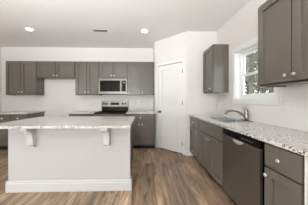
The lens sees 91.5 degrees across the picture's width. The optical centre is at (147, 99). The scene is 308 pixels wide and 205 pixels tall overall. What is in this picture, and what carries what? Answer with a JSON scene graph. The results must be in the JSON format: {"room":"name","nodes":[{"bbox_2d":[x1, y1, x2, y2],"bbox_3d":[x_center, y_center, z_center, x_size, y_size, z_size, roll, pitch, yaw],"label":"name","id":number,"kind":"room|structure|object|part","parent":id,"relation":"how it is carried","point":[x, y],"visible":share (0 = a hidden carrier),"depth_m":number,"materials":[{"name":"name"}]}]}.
{"room":"kitchen","nodes":[
{"label":"kitchen","id":0,"kind":"room"},
{"bbox_2d":[0,47,1,111],"bbox_3d":[-4.122,-0.142,0.029,0.140,2.735,8.480,0,0,-2],"label":"wall","id":1,"kind":"structure","parent":0,"point":[0,47],"depth_m":4.25,"materials":[{"name":"paint"}]},
{"bbox_2d":[2,47,153,115],"bbox_3d":[-1.340,-0.142,4.415,5.940,2.735,0.140,0,0,-2],"label":"wall","id":2,"kind":"structure","parent":0,"point":[59,98],"depth_m":4.32,"materials":[{"name":"paint"}]},
{"bbox_2d":[6,61,43,94],"bbox_3d":[-3.367,-0.585,4.111,0.810,0.904,0.358,0,0,-2],"label":"upper cabinet","id":3,"kind":"object","parent":2,"relation":"attached to","point":[21,76],"visible":0.99,"depth_m":3.98,"materials":[{"name":"paint"}]},
{"bbox_3d":[-3.561,-0.581,3.971,0.383,0.856,0.027,0,0,-2],"label":"door","id":4,"kind":"part","parent":3,"relation":"part of","materials":[{"name":"paint"}]},
{"bbox_3d":[-3.166,-0.581,3.981,0.383,0.856,0.027,0,0,-2],"label":"door","id":5,"kind":"part","parent":3,"relation":"part of","materials":[{"name":"paint"}]},
{"bbox_2d":[37,61,74,79],"bbox_3d":[-2.460,-0.806,4.136,1.006,0.462,0.358,0,0,-2],"label":"upper cabinet","id":6,"kind":"object","parent":2,"relation":"attached to","point":[46,70],"visible":0.96,"depth_m":4.00,"materials":[{"name":"paint"}]},
{"bbox_3d":[-2.703,-0.802,3.994,0.481,0.414,0.027,0,0,-2],"label":"door","id":7,"kind":"part","parent":6,"relation":"part of","materials":[{"name":"paint"}]},
{"bbox_3d":[-2.210,-0.802,4.007,0.481,0.414,0.027,0,0,-2],"label":"door","id":8,"kind":"part","parent":6,"relation":"part of","materials":[{"name":"paint"}]},
{"bbox_2d":[75,61,100,94],"bbox_3d":[-1.639,-0.585,4.158,0.636,0.904,0.358,0,0,-2],"label":"upper cabinet","id":9,"kind":"object","parent":2,"relation":"attached to","point":[86,72],"visible":0.96,"depth_m":4.02,"materials":[{"name":"paint"}]},
{"bbox_3d":[-1.789,-0.581,4.019,0.296,0.856,0.027,0,0,-2],"label":"door","id":10,"kind":"part","parent":9,"relation":"part of","materials":[{"name":"paint"}]},
{"bbox_3d":[-1.482,-0.581,4.027,0.296,0.856,0.027,0,0,-2],"label":"door","id":11,"kind":"part","parent":9,"relation":"part of","materials":[{"name":"paint"}]},
{"bbox_2d":[99,62,126,78],"bbox_3d":[-0.943,-0.807,4.177,0.756,0.460,0.358,0,0,-2],"label":"upper cabinet","id":12,"kind":"object","parent":2,"relation":"attached to","point":[107,70],"visible":0.98,"depth_m":4.04,"materials":[{"name":"paint"}]},
{"bbox_3d":[-1.124,-0.803,4.037,0.356,0.412,0.027,0,0,-2],"label":"door","id":13,"kind":"part","parent":12,"relation":"part of","materials":[{"name":"paint"}]},
{"bbox_2d":[99,79,126,94],"bbox_3d":[-0.943,-0.361,4.154,0.752,0.424,0.404,0,0,-2],"label":"microwave","id":14,"kind":"object","parent":12,"relation":"attached to","point":[106,86],"visible":0.98,"depth_m":4.00,"materials":[{"name":"metal"}]},
{"bbox_3d":[-0.638,-0.367,4.020,0.150,0.408,0.027,0,0,-2],"label":"panel frame","id":15,"kind":"part","parent":14,"relation":"part of","materials":[{"name":"metal"}]},
{"bbox_3d":[-0.641,-0.373,4.019,0.097,0.290,0.029,0,0,-2],"label":"control panel","id":16,"kind":"part","parent":14,"relation":"part of","materials":[{"name":"black glass"}]},
{"bbox_3d":[-0.756,-0.803,4.046,0.356,0.412,0.027,0,0,-2],"label":"door","id":17,"kind":"part","parent":12,"relation":"part of","materials":[{"name":"paint"}]},
{"bbox_2d":[127,62,153,94],"bbox_3d":[-0.201,-0.585,4.197,0.730,0.904,0.358,0,0,-2],"label":"upper cabinet","id":18,"kind":"object","parent":2,"relation":"attached to","point":[140,75],"visible":0.98,"depth_m":4.07,"materials":[{"name":"paint"}]},
{"bbox_3d":[-0.374,-0.581,4.057,0.343,0.856,0.027,0,0,-2],"label":"door","id":19,"kind":"part","parent":18,"relation":"part of","materials":[{"name":"paint"}]},
{"bbox_3d":[-0.019,-0.581,4.066,0.343,0.856,0.027,0,0,-2],"label":"door","id":20,"kind":"part","parent":18,"relation":"part of","materials":[{"name":"paint"}]},
{"bbox_2d":[0,147,235,204],"bbox_3d":[-1.223,1.275,0.107,5.940,0.100,8.760,0,0,-2],"label":"floor","id":21,"kind":"structure","parent":0,"point":[160,176],"depth_m":2.05,"materials":[{"name":"brown wood"}]},
{"bbox_2d":[0,112,43,148],"bbox_3d":[-3.338,0.784,3.937,0.760,0.882,0.688,0,0,-2],"label":"base cabinet","id":22,"kind":"object","parent":21,"relation":"on","point":[3,117],"visible":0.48,"depth_m":3.64,"materials":[{"name":"paint"}]},
{"bbox_3d":[-3.515,0.826,3.632,0.360,0.562,0.027,0,0,-2],"label":"door","id":23,"kind":"part","parent":22,"relation":"part of","materials":[{"name":"paint"}]},
{"bbox_3d":[-3.515,0.445,3.633,0.360,0.176,0.025,0,0,-2],"label":"drawer","id":24,"kind":"part","parent":22,"relation":"part of","materials":[{"name":"paint"}]},
{"bbox_3d":[-3.144,0.445,3.643,0.360,0.176,0.025,0,0,-2],"label":"drawer","id":25,"kind":"part","parent":22,"relation":"part of","materials":[{"name":"paint"}]},
{"bbox_2d":[0,111,44,113],"bbox_3d":[-3.346,0.328,3.951,0.805,0.029,0.680,0,0,-2],"label":"countertop","id":26,"kind":"structure","parent":22,"relation":"on","point":[10,112],"depth_m":3.76,"materials":[{"name":"stone"}]},
{"bbox_2d":[5,124,132,192],"bbox_3d":[-1.064,0.783,2.340,1.660,0.883,0.985,0,0,-2],"label":"kitchen island","id":27,"kind":"object","parent":21,"relation":"on","point":[59,159],"visible":0.74,"depth_m":2.02,"materials":[{"name":"paint"}]},
{"bbox_2d":[0,116,134,128],"bbox_3d":[-1.113,0.326,2.326,1.770,0.030,1.060,0,0,-2],"label":"island countertop","id":28,"kind":"structure","parent":27,"relation":"on","point":[43,122],"depth_m":2.07,"materials":[{"name":"stone"}]},
{"bbox_3d":[-1.056,1.152,2.068,1.660,0.146,0.128,0,0,-2],"label":"baseboard","id":29,"kind":"part","parent":27,"relation":"part of","materials":[{"name":"paint"}]},
{"bbox_2d":[69,114,93,115],"bbox_3d":[-1.637,0.784,3.983,0.630,0.882,0.688,0,0,-2],"label":"base cabinet","id":30,"kind":"object","parent":21,"relation":"on","point":[69,114],"visible":0.03,"depth_m":3.68,"materials":[{"name":"paint"}]},
{"bbox_2d":[67,111,98,113],"bbox_3d":[-1.645,0.328,3.997,0.648,0.029,0.680,0,0,-2],"label":"countertop","id":31,"kind":"structure","parent":30,"relation":"on","point":[76,112],"depth_m":3.76,"materials":[{"name":"stone"}]},
{"bbox_2d":[94,101,127,115],"bbox_3d":[-0.937,0.585,3.956,0.754,1.120,0.780,0,0,-2],"label":"range","id":32,"kind":"object","parent":21,"relation":"on","point":[109,108],"visible":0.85,"depth_m":4.27,"materials":[{"name":"silver metal"}]},
{"bbox_3d":[-0.929,0.661,3.641,0.734,0.648,0.029,0,0,-2],"label":"oven door","id":33,"kind":"part","parent":32,"relation":"part of","materials":[{"name":"metal"}]},
{"bbox_2d":[94,111,127,113],"bbox_3d":[-0.937,0.319,3.951,0.754,0.023,0.650,0,0,-2],"label":"cooktop","id":34,"kind":"object","parent":32,"relation":"in","point":[100,112],"depth_m":3.68,"materials":[{"name":"black glass"}]},
{"bbox_3d":[-0.936,0.248,4.275,0.734,0.116,0.005,0,0,-2],"label":"glass","id":35,"kind":"part","parent":32,"relation":"part of","materials":[{"name":"black glass"}]},
{"bbox_2d":[126,114,154,147],"bbox_3d":[-0.196,0.784,4.022,0.725,0.882,0.688,0,0,-2],"label":"base cabinet","id":36,"kind":"object","parent":21,"relation":"on","point":[143,124],"visible":0.85,"depth_m":3.72,"materials":[{"name":"paint"}]},
{"bbox_3d":[-0.365,0.826,3.717,0.342,0.562,0.027,0,0,-2],"label":"door","id":37,"kind":"part","parent":36,"relation":"part of","materials":[{"name":"paint"}]},
{"bbox_3d":[-0.188,0.445,3.723,0.697,0.176,0.025,0,0,-2],"label":"drawer","id":38,"kind":"part","parent":36,"relation":"part of","materials":[{"name":"paint"}]},
{"bbox_2d":[126,111,154,113],"bbox_3d":[-0.193,0.328,4.036,0.728,0.029,0.680,0,0,-2],"label":"countertop","id":39,"kind":"structure","parent":36,"relation":"on","point":[128,112],"depth_m":3.76,"materials":[{"name":"stone"}]},
{"bbox_3d":[-0.011,0.826,3.727,0.342,0.562,0.027,0,0,-2],"label":"door","id":40,"kind":"part","parent":36,"relation":"part of","materials":[{"name":"paint"}]},
{"bbox_2d":[190,117,203,166],"bbox_3d":[1.195,0.784,3.001,0.628,0.882,0.533,0,0,-2],"label":"base cabinet","id":41,"kind":"object","parent":21,"relation":"on","point":[194,122],"visible":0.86,"depth_m":2.95,"materials":[{"name":"paint"}]},
{"bbox_3d":[0.925,0.826,2.994,0.027,0.562,0.505,0,0,-2],"label":"door","id":42,"kind":"part","parent":41,"relation":"part of","materials":[{"name":"paint"}]},
{"bbox_3d":[0.926,0.445,2.994,0.025,0.176,0.505,0,0,-2],"label":"drawer","id":43,"kind":"part","parent":41,"relation":"part of","materials":[{"name":"paint"}]},
{"bbox_2d":[199,120,225,191],"bbox_3d":[1.214,0.784,2.314,0.628,0.882,0.840,0,0,-2],"label":"base cabinet","id":44,"kind":"object","parent":21,"relation":"on","point":[210,135],"visible":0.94,"depth_m":2.22,"materials":[{"name":"paint"}]},
{"bbox_3d":[0.938,0.826,2.512,0.027,0.562,0.400,0,0,-2],"label":"door","id":45,"kind":"part","parent":44,"relation":"part of","materials":[{"name":"paint"}]},
{"bbox_3d":[0.945,0.445,2.306,0.025,0.176,0.812,0,0,-2],"label":"drawer","id":46,"kind":"part","parent":44,"relation":"part of","materials":[{"name":"paint"}]},
{"bbox_3d":[0.949,0.826,2.100,0.027,0.562,0.400,0,0,-2],"label":"door","id":47,"kind":"part","parent":44,"relation":"part of","materials":[{"name":"paint"}]},
{"bbox_2d":[189,114,307,156],"bbox_3d":[1.245,0.328,1.870,0.630,0.029,2.872,0,0,-2],"label":"countertop","id":48,"kind":"structure","parent":44,"relation":"on","point":[293,140],"depth_m":1.45,"materials":[{"name":"stone"}]},
{"bbox_2d":[207,117,251,122],"bbox_3d":[1.236,0.402,2.374,0.364,0.190,0.644,0,0,-2],"label":"sink","id":49,"kind":"object","parent":48,"relation":"in","point":[222,119],"visible":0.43,"depth_m":2.36,"materials":[{"name":"metal"}]},
{"bbox_3d":[1.240,0.404,2.218,0.312,0.186,0.280,0,0,-2],"label":"bowl","id":50,"kind":"part","parent":49,"relation":"part of","materials":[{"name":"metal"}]},
{"bbox_2d":[224,107,252,121],"bbox_3d":[1.339,0.207,2.257,0.355,0.212,0.220,0,0,-2],"label":"faucet","id":51,"kind":"object","parent":48,"relation":"on","point":[245,115],"visible":1,"depth_m":2.25,"materials":[{"name":"silver metal"}]},
{"bbox_3d":[1.320,0.207,2.266,0.320,0.128,0.042,0,0,3],"label":"spout","id":52,"kind":"part","parent":51,"relation":"part of","materials":[{"name":"silver metal"}]},
{"bbox_2d":[223,128,265,204],"bbox_3d":[1.228,0.785,1.577,0.620,0.880,0.627,0,0,-2],"label":"dishwasher","id":53,"kind":"object","parent":21,"relation":"on","point":[243,155],"visible":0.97,"depth_m":1.49,"materials":[{"name":"grey metal"}]},
{"bbox_3d":[0.933,0.450,1.583,0.031,0.044,0.180,0,0,-2],"label":"handle","id":54,"kind":"part","parent":53,"relation":"part of","materials":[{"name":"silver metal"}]},
{"bbox_3d":[0.963,0.387,1.584,0.026,0.071,0.600,0,0,-2],"label":"control panel","id":55,"kind":"part","parent":53,"relation":"part of","materials":[{"name":"black plastic"}]},
{"bbox_2d":[263,143,304,204],"bbox_3d":[1.247,0.784,1.101,0.628,0.882,0.315,0,0,-2],"label":"base cabinet","id":56,"kind":"object","parent":21,"relation":"on","point":[284,170],"visible":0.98,"depth_m":1.08,"materials":[{"name":"paint"}]},
{"bbox_3d":[0.976,0.826,1.093,0.027,0.562,0.287,0,0,-2],"label":"door","id":57,"kind":"part","parent":56,"relation":"part of","materials":[{"name":"paint"}]},
{"bbox_3d":[0.977,0.445,1.093,0.025,0.176,0.287,0,0,-2],"label":"drawer","id":58,"kind":"part","parent":56,"relation":"part of","materials":[{"name":"paint"}]},
{"bbox_2d":[305,156,307,204],"bbox_3d":[1.270,0.784,0.934,0.590,0.882,0.019,0,0,-2],"label":"strip","id":59,"kind":"object","parent":21,"relation":"on","point":[306,158],"visible":0.89,"depth_m":0.92,"materials":[{"name":"paint"}]},
{"bbox_2d":[0,0,249,47],"bbox_3d":[-1.223,-1.560,0.107,5.940,0.100,8.760,0,0,-2],"label":"ceiling","id":60,"kind":"structure","parent":0,"point":[55,23],"depth_m":2.85,"materials":[{"name":"paint"}]},
{"bbox_2d":[92,29,107,31],"bbox_3d":[-1.039,-1.504,3.263,0.330,0.009,0.130,0,0,-2],"label":"ceiling vent","id":61,"kind":"object","parent":60,"relation":"in","point":[93,30],"visible":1,"depth_m":3.25,"materials":[{"name":"white plastic"}]},
{"bbox_2d":[154,43,154,111],"bbox_3d":[0.213,-0.142,4.150,0.090,2.735,0.475,0,0,-2],"label":"wall","id":62,"kind":"structure","parent":0,"point":[154,43],"depth_m":3.98,"materials":[{"name":"paint"}]},
{"bbox_2d":[155,31,186,150],"bbox_3d":[0.546,-0.142,3.637,0.920,2.735,0.090,0,0,42],"label":"wall","id":63,"kind":"structure","parent":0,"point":[172,48],"depth_m":3.53,"materials":[{"name":"paint"}]},
{"bbox_2d":[156,58,184,154],"bbox_3d":[0.530,0.151,3.605,0.822,2.147,0.156,0,0,42],"label":"door","id":64,"kind":"structure","parent":63,"relation":"attached to","point":[170,79],"depth_m":3.57,"materials":[{"name":"paint"}]},
{"bbox_2d":[187,31,216,155],"bbox_3d":[1.188,-0.142,3.350,0.663,2.735,0.090,0,0,-2],"label":"wall","id":65,"kind":"structure","parent":0,"point":[198,102],"depth_m":3.30,"materials":[{"name":"paint"}]},
{"bbox_2d":[217,0,307,131],"bbox_3d":[1.676,-0.142,0.185,0.140,2.735,8.480,0,0,-2],"label":"wall","id":66,"kind":"structure","parent":0,"point":[242,27],"depth_m":2.19,"materials":[{"name":"paint"}]},
{"bbox_2d":[203,44,228,92],"bbox_3d":[1.348,-0.602,3.071,0.358,0.913,0.458,0,0,-2],"label":"upper cabinet","id":67,"kind":"object","parent":66,"relation":"attached to","point":[216,57],"visible":1,"depth_m":2.85,"materials":[{"name":"paint"}]},
{"bbox_3d":[1.213,-0.598,3.057,0.027,0.865,0.406,0,0,-2],"label":"door","id":68,"kind":"part","parent":67,"relation":"part of","materials":[{"name":"paint"}]},
{"bbox_2d":[232,36,279,104],"bbox_3d":[1.609,-0.417,2.247,0.151,0.965,0.939,0,0,-2],"label":"window","id":69,"kind":"structure","parent":66,"relation":"in","point":[239,54],"depth_m":2.50,"materials":[{"name":"paint"}]},
{"bbox_3d":[1.666,-0.594,2.248,0.022,0.383,0.699,0,0,-2],"label":"sash","id":70,"kind":"part","parent":69,"relation":"part of","materials":[{"name":"white plastic"}]},
{"bbox_3d":[1.582,0.021,2.246,0.096,0.089,0.939,0,0,-2],"label":"sill","id":71,"kind":"part","parent":69,"relation":"part of","materials":[{"name":"paint"}]},
{"bbox_3d":[1.655,-0.421,2.248,0.060,0.794,0.775,0,0,-2],"label":"frame","id":72,"kind":"part","parent":69,"relation":"part of","materials":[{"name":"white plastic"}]},
{"bbox_3d":[1.641,-0.249,2.248,0.022,0.378,0.699,0,0,-2],"label":"sash","id":73,"kind":"part","parent":69,"relation":"part of","materials":[{"name":"white plastic"}]},
{"bbox_2d":[258,0,307,86],"bbox_3d":[1.396,-0.603,1.310,0.358,0.911,0.800,0,0,-2],"label":"upper cabinet","id":74,"kind":"object","parent":66,"relation":"attached to","point":[282,24],"visible":1,"depth_m":1.41,"materials":[{"name":"paint"}]},
{"bbox_3d":[1.255,-0.599,1.502,0.027,0.863,0.378,0,0,-2],"label":"door","id":75,"kind":"part","parent":74,"relation":"part of","materials":[{"name":"paint"}]},
{"bbox_3d":[1.266,-0.599,1.112,0.027,0.863,0.378,0,0,-2],"label":"door","id":76,"kind":"part","parent":74,"relation":"part of","materials":[{"name":"paint"}]},
{"bbox_2d":[285,97,291,107],"bbox_3d":[1.561,0.025,1.668,0.008,0.120,0.074,0,0,-2],"label":"outlet plate","id":77,"kind":"object","parent":66,"relation":"attached to","point":[288,100],"visible":1,"depth_m":1.66,"materials":[{"name":"white plastic"}]},
{"label":"outside","id":78,"kind":"structure","parent":0,"visible":0},
{"bbox_3d":[20.629,1.800,13.063,38.050,0.150,65.000,0,0,-2],"label":"ground","id":79,"kind":"structure","parent":78,"visible":0},
{"bbox_2d":[245,56,256,93],"bbox_3d":[12.640,-2.463,18.841,2.140,8.383,2.005,0,0,20],"label":"tree","id":80,"kind":"object","parent":79,"relation":"on","point":[247,87],"visible":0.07,"depth_m":18.74,"materials":[{"name":"green plant"}]},
{"bbox_2d":[245,51,257,93],"bbox_3d":[8.060,-3.001,11.677,2.005,9.459,2.140,0,0,23],"label":"tree","id":81,"kind":"object","parent":79,"relation":"on","point":[251,60],"visible":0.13,"depth_m":11.55,"materials":[{"name":"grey plant"}]},
{"bbox_2d":[245,52,257,87],"bbox_3d":[10.320,-2.906,15.059,2.140,9.269,2.005,0,0,-45],"label":"tree","id":82,"kind":"object","parent":79,"relation":"on","point":[247,83],"visible":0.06,"depth_m":14.86,"materials":[{"name":"green plant"}]},
{"bbox_2d":[254,52,269,92],"bbox_3d":[12.855,-2.555,16.475,2.140,8.566,2.005,0,0,11],"label":"tree","id":83,"kind":"object","parent":79,"relation":"on","point":[264,88],"visible":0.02,"depth_m":16.49,"materials":[{"name":"green plant"}]}
]}

